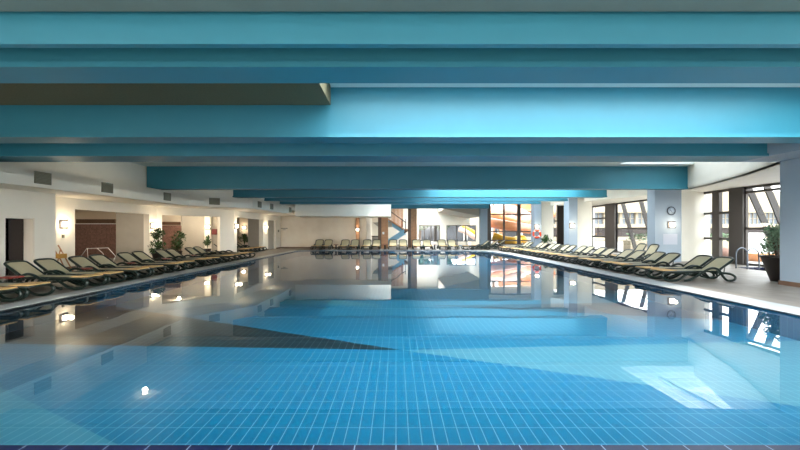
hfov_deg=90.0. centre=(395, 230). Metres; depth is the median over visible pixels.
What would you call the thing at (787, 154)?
wall pier
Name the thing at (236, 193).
roof beam
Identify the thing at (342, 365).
basin
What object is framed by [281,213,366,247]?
wall
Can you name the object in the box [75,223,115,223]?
trim
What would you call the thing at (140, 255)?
lounger
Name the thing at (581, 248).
lounger
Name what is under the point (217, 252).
lounger
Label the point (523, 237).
water slide
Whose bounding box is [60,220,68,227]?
wall sconce
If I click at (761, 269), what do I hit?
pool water
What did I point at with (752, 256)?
flower bowl
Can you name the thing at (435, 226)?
window
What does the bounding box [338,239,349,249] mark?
lounger
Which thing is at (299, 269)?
pool water
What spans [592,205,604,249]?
window
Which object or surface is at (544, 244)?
lounger
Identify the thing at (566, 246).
lounger
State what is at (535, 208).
wall pier
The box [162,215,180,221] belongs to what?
wall
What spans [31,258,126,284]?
lounger
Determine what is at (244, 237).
potted palm
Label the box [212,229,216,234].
upper cabinet
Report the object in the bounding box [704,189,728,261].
window
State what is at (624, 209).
strut
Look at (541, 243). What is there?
lounger
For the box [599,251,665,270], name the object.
lounger
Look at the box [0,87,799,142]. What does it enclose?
roof beam
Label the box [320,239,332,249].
lounger
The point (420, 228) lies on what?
tree
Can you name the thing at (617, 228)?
window
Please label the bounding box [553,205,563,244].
window
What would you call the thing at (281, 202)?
roof beam
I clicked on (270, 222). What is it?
door
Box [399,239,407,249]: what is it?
lounger
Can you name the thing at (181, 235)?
potted shrub
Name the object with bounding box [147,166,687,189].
roof beam
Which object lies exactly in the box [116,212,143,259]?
wall recess partition
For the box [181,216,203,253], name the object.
wall recess partition
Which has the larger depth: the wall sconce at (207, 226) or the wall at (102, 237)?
the wall sconce at (207, 226)
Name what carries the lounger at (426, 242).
on the floor
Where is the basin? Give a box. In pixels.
[0,250,799,444]
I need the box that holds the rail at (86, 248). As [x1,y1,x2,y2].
[81,248,115,260]
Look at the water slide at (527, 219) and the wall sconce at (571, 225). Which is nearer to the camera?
the wall sconce at (571, 225)
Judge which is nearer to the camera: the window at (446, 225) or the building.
the window at (446, 225)
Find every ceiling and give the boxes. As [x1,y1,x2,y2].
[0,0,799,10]
[131,83,799,166]
[437,209,478,218]
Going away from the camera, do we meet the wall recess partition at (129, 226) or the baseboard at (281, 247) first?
the wall recess partition at (129, 226)
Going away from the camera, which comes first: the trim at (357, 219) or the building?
the trim at (357, 219)
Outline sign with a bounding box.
[663,234,676,243]
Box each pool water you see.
[35,251,738,305]
[745,268,765,270]
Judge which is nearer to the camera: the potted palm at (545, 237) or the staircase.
the potted palm at (545, 237)
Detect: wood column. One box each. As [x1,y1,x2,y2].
[378,217,387,248]
[408,209,416,247]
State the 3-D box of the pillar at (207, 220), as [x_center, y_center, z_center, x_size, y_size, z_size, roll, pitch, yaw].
[-12.111,0.200,25.850,0.386,2.600,0.300,0,0,0]
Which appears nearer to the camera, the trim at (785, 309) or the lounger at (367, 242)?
the trim at (785, 309)
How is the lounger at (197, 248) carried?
on the floor
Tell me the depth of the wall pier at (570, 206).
26.40 m
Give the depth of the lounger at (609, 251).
18.27 m
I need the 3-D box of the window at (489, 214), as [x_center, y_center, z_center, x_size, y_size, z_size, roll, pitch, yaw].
[10.444,-0.725,36.300,4.341,3.950,0.158,0,0,0]
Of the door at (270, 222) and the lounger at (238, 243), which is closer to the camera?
the lounger at (238, 243)
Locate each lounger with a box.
[0,281,55,300]
[0,287,22,301]
[3,260,106,289]
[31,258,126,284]
[68,256,151,279]
[89,254,165,276]
[117,252,185,272]
[131,251,196,270]
[154,249,213,266]
[165,248,221,265]
[184,247,235,262]
[193,246,241,260]
[207,251,249,259]
[211,250,255,257]
[214,244,249,251]
[237,242,266,250]
[237,245,262,251]
[237,246,259,251]
[310,239,323,249]
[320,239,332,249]
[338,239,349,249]
[348,239,359,249]
[361,239,371,249]
[371,239,380,249]
[388,239,397,249]
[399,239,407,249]
[412,239,421,249]
[422,239,432,249]
[437,239,448,249]
[447,239,458,249]
[461,241,489,249]
[471,240,498,248]
[479,240,505,248]
[498,241,529,250]
[501,242,533,251]
[510,242,543,252]
[513,243,548,253]
[518,243,555,254]
[522,244,560,255]
[529,244,570,256]
[534,245,576,257]
[542,246,587,258]
[547,246,594,260]
[556,247,606,261]
[563,248,615,263]
[576,249,634,266]
[585,250,645,268]
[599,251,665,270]
[610,252,680,273]
[611,243,646,258]
[611,244,659,260]
[632,255,714,278]
[647,256,736,281]
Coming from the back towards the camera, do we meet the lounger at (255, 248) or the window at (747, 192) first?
the lounger at (255, 248)
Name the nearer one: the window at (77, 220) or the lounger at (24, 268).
the lounger at (24, 268)
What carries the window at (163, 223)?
in the wall at (165, 218)
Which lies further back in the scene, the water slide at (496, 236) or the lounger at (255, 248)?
the water slide at (496, 236)
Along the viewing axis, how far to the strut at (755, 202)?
18.00 m
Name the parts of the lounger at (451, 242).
backrest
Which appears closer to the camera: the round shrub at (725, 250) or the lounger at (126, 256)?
the lounger at (126, 256)
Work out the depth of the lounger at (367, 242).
33.16 m
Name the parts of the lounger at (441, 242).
backrest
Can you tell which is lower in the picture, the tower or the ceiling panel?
the tower
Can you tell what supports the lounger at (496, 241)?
on the floor
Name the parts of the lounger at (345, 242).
backrest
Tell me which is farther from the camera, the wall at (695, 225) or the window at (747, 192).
the wall at (695, 225)
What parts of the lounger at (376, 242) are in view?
backrest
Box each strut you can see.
[621,204,636,249]
[639,202,646,229]
[748,188,779,254]
[763,186,779,224]
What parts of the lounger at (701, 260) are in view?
frame, seat frame, frame, backrest, backrest frame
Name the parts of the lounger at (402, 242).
backrest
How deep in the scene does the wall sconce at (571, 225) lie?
26.36 m
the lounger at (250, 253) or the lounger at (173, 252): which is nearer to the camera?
the lounger at (173, 252)
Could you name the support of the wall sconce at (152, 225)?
attached to the wall at (47, 209)
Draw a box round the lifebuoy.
[532,230,540,237]
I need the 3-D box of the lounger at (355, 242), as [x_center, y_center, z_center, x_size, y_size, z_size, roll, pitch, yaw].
[-3.393,1.101,32.527,0.740,0.799,2.205,0,0,0]
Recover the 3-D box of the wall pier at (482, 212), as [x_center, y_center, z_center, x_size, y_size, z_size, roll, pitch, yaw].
[7.920,-0.750,36.300,0.630,4.500,0.600,0,0,0]
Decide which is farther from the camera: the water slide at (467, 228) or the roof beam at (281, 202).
the water slide at (467, 228)
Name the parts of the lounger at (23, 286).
frame, seat frame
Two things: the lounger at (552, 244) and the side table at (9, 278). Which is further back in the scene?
the lounger at (552, 244)
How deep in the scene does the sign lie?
19.29 m
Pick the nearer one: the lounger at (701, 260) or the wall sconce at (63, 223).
the lounger at (701, 260)
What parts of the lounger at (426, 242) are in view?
backrest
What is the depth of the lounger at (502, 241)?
33.95 m
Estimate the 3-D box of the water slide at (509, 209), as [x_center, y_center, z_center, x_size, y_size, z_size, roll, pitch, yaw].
[14.870,-0.863,50.000,9.244,4.967,1.193,0,0,0]
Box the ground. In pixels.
[529,241,768,263]
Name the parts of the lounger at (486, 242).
frame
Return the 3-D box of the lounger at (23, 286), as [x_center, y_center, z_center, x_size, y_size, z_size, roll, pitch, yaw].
[-8.953,1.137,8.883,2.218,0.728,0.740,0,0,0]
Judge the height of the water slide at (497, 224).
3.368 m
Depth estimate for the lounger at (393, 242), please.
33.23 m
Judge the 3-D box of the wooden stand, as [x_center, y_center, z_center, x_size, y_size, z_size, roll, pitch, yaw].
[-12.317,0.975,14.725,0.689,1.072,0.350,0,0,0]
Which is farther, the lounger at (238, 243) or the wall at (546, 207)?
the wall at (546, 207)
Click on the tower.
(527, 207)
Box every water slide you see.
[458,227,474,239]
[461,226,474,240]
[491,204,530,243]
[491,210,555,242]
[491,218,530,243]
[492,232,521,243]
[521,235,527,243]
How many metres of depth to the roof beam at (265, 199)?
25.85 m
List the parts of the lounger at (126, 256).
backrest frame, backrest, frame, seat frame, frame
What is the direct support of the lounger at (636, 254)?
on the floor
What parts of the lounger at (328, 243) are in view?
backrest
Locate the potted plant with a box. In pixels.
[758,223,779,281]
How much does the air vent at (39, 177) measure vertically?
0.360 m
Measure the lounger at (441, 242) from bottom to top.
0.799 m
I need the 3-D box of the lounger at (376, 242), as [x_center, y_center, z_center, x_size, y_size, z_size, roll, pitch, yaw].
[-1.614,1.101,32.527,0.740,0.799,2.205,0,0,0]
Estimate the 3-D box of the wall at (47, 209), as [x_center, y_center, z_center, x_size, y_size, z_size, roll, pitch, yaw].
[-14.650,0.100,15.000,9.100,2.800,42.000,0,0,0]
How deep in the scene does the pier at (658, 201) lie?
19.30 m
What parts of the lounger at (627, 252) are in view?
frame, backrest, backrest frame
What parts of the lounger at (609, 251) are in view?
frame, frame, backrest, backrest frame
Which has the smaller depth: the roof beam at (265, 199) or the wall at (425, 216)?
the roof beam at (265, 199)
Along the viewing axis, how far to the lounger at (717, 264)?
11.89 m
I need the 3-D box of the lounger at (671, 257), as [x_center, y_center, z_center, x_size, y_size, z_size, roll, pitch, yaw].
[8.953,1.137,14.354,2.218,0.728,0.740,0,0,0]
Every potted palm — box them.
[203,235,211,250]
[238,234,247,245]
[541,234,552,247]
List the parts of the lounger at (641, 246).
backrest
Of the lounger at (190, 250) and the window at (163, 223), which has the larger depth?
the window at (163, 223)
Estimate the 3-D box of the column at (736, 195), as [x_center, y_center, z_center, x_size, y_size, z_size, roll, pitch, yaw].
[15.410,-0.225,18.025,0.220,3.450,0.750,0,0,0]
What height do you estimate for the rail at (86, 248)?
0.768 m
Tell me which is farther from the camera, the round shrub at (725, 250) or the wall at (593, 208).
the wall at (593, 208)
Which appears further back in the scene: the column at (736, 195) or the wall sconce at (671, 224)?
the wall sconce at (671, 224)
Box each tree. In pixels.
[149,228,166,260]
[418,226,429,240]
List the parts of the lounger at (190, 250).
backrest frame, backrest, frame, frame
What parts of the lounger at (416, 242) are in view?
backrest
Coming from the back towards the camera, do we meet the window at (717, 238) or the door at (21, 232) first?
the window at (717, 238)
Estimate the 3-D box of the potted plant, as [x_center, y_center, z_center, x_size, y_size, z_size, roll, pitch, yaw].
[11.496,0.621,11.956,1.005,1.758,1.257,0,0,0]
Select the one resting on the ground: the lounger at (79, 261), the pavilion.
the pavilion
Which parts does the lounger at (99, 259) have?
backrest frame, backrest, frame, seat frame, frame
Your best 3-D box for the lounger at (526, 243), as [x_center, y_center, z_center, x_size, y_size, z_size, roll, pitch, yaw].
[8.703,1.137,29.411,2.218,0.728,0.740,0,0,-1]
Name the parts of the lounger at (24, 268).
backrest frame, backrest, frame, seat frame, frame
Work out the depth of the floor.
11.88 m
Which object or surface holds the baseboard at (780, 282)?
attached to the wall pier at (787, 154)
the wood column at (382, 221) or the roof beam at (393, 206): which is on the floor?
the wood column at (382, 221)
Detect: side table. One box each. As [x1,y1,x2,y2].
[0,276,23,293]
[78,267,92,281]
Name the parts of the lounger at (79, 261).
backrest frame, backrest, frame, seat frame, frame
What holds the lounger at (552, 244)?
on the floor
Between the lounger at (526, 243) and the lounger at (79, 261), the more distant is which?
the lounger at (526, 243)
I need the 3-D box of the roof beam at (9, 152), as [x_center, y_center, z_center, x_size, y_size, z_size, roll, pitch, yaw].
[-1.100,-2.475,10.850,21.600,1.050,0.900,0,0,0]
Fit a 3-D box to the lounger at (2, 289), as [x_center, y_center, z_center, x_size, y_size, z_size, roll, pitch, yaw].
[-8.953,1.137,8.078,2.218,0.728,0.740,0,0,0]
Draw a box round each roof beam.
[0,11,799,47]
[0,48,799,82]
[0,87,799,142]
[0,143,768,161]
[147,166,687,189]
[233,190,606,197]
[264,198,567,200]
[280,201,540,203]
[391,204,488,208]
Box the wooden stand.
[56,245,72,270]
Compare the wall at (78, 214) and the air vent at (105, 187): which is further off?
the wall at (78, 214)
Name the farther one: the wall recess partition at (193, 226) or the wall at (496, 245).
the wall at (496, 245)
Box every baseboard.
[281,247,354,247]
[778,280,799,286]
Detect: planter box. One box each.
[623,233,646,250]
[710,233,728,254]
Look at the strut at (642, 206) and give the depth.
26.20 m
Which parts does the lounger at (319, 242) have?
backrest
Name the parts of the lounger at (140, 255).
backrest frame, backrest, frame, frame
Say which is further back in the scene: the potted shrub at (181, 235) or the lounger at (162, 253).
the potted shrub at (181, 235)
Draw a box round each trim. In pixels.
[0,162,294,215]
[0,250,799,316]
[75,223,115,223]
[295,204,390,217]
[356,218,359,247]
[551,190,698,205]
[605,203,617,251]
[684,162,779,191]
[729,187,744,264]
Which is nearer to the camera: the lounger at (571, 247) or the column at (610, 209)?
the lounger at (571, 247)
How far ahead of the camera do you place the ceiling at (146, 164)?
17.78 m
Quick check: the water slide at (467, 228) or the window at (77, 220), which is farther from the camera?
the water slide at (467, 228)
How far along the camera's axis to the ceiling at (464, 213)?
37.40 m
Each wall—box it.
[0,188,280,279]
[75,211,115,222]
[75,224,115,257]
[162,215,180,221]
[162,225,180,250]
[239,218,247,246]
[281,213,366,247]
[367,209,417,244]
[418,209,478,244]
[493,245,563,247]
[541,201,552,243]
[577,198,591,252]
[593,208,594,248]
[681,190,709,260]
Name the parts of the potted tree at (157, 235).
pot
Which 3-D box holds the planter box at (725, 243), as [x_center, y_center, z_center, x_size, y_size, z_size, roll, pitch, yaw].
[21.241,0.859,27.975,4.524,1.522,1.062,0,0,0]
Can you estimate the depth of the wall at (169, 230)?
26.00 m
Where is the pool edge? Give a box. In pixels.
[0,445,799,449]
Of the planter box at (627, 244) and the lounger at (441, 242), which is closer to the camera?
the planter box at (627, 244)
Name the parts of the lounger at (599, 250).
frame, backrest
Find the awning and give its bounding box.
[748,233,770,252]
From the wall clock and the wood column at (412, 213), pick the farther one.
the wood column at (412, 213)
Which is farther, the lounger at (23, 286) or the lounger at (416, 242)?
the lounger at (416, 242)
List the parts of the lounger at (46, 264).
backrest frame, backrest, frame, seat frame, frame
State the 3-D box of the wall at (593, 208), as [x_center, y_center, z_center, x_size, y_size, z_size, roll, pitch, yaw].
[15.550,-0.750,33.900,0.300,4.500,4.600,0,0,0]
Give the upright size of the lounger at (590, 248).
0.728 m
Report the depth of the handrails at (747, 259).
15.81 m
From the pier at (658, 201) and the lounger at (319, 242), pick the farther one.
the lounger at (319, 242)
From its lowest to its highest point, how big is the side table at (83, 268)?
0.400 m
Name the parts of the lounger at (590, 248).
seat frame, frame, backrest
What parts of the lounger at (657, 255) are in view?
frame, seat frame, frame, backrest, backrest frame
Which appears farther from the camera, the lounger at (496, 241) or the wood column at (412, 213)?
the wood column at (412, 213)
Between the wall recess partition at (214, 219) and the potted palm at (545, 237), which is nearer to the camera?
the wall recess partition at (214, 219)
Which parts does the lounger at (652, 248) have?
backrest, backrest frame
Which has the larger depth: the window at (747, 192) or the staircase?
the staircase
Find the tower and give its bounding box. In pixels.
[492,204,530,241]
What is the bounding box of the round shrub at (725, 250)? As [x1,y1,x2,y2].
[723,247,728,256]
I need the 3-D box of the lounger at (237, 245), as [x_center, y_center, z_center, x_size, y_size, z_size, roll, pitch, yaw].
[-10.783,1.137,28.864,2.218,0.728,0.740,0,0,-2]
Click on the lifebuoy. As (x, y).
(534, 231)
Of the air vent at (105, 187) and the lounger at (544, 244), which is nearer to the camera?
the air vent at (105, 187)
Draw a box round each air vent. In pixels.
[34,171,51,184]
[101,182,112,192]
[164,192,170,200]
[209,198,219,204]
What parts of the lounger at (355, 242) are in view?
backrest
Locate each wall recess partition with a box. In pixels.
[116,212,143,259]
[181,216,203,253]
[212,217,216,250]
[248,219,258,249]
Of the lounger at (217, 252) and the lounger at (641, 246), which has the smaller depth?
the lounger at (641, 246)
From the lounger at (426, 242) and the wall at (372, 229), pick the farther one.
the wall at (372, 229)
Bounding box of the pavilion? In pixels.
[418,226,516,240]
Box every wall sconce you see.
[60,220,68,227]
[150,223,155,228]
[205,224,210,228]
[569,223,574,227]
[668,221,675,227]
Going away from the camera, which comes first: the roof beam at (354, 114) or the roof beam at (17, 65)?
the roof beam at (17, 65)
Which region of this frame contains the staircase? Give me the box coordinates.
[374,209,407,243]
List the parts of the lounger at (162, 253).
backrest frame, backrest, frame, seat frame, frame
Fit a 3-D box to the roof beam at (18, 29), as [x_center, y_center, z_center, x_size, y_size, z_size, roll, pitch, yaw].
[0.000,-2.160,4.216,28.000,0.420,0.092,0,0,0]
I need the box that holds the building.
[523,192,779,240]
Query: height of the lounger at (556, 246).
0.728 m
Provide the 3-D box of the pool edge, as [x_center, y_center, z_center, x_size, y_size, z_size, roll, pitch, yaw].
[-0.140,1.509,2.490,14.600,0.042,0.580,0,0,0]
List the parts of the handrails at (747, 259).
rail, rail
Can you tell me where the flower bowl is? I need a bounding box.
[748,252,774,261]
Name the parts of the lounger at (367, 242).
backrest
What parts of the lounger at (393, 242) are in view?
backrest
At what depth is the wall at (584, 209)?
26.80 m
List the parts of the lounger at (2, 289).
seat frame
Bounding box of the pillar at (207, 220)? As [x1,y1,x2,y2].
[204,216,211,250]
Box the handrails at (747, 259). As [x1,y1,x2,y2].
[735,247,759,269]
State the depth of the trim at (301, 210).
31.50 m
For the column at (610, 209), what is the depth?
28.40 m
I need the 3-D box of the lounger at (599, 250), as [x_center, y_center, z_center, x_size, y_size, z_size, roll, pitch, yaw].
[8.953,1.137,19.300,2.218,0.728,0.740,0,0,0]
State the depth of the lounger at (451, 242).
33.21 m
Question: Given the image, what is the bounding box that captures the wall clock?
[667,206,675,214]
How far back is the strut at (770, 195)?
17.20 m
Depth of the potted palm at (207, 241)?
24.80 m
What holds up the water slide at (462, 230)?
on the ground
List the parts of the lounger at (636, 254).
frame, seat frame, frame, backrest, backrest frame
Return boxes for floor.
[0,245,799,306]
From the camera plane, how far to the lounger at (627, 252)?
17.18 m
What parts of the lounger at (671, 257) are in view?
frame, seat frame, frame, backrest, backrest frame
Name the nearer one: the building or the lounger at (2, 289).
the lounger at (2, 289)
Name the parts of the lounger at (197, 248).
backrest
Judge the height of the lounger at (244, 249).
0.728 m
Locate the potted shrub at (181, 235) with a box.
[170,231,186,253]
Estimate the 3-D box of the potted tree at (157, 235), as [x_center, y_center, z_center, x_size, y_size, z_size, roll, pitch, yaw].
[-12.061,0.632,20.184,0.951,1.735,0.976,0,0,0]
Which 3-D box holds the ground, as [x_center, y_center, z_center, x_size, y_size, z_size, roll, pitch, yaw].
[40.000,1.670,40.000,100.000,0.360,100.000,0,0,0]
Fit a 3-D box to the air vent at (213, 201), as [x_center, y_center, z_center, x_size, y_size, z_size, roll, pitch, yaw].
[-9.709,-1.590,21.417,0.042,0.360,0.550,0,0,43]
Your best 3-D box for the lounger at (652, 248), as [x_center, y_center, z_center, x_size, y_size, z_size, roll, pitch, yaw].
[11.327,1.052,18.850,2.205,0.898,0.740,0,0,0]
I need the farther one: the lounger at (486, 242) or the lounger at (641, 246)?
the lounger at (486, 242)
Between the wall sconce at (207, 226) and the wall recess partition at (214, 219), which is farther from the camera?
the wall recess partition at (214, 219)
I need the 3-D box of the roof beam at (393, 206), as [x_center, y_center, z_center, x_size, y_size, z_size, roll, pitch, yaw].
[3.500,-2.475,34.700,9.000,1.050,0.600,0,0,0]
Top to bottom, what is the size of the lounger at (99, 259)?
0.728 m
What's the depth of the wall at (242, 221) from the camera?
33.00 m
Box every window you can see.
[76,219,115,222]
[162,222,180,224]
[418,225,439,240]
[446,225,475,240]
[487,204,530,244]
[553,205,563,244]
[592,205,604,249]
[616,199,646,252]
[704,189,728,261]
[745,182,779,266]
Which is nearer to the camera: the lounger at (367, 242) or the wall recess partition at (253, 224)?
the wall recess partition at (253, 224)
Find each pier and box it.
[479,209,486,243]
[531,204,540,247]
[564,198,576,252]
[647,190,680,261]
[742,143,799,282]
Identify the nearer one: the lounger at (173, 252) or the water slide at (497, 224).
the lounger at (173, 252)
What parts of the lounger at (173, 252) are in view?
backrest frame, backrest, frame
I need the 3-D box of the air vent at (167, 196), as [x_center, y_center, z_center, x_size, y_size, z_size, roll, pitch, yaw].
[-10.590,-1.590,18.535,0.042,0.360,0.550,0,0,0]
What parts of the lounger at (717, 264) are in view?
frame, seat frame, frame, backrest, backrest frame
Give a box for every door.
[5,218,34,275]
[268,220,273,249]
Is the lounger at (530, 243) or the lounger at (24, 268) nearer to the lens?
the lounger at (24, 268)
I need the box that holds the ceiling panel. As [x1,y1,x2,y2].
[0,83,330,104]
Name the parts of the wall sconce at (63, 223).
lamp shade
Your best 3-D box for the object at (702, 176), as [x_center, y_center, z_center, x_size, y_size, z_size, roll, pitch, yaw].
[13.075,-2.675,15.400,4.650,1.450,9.200,0,0,0]

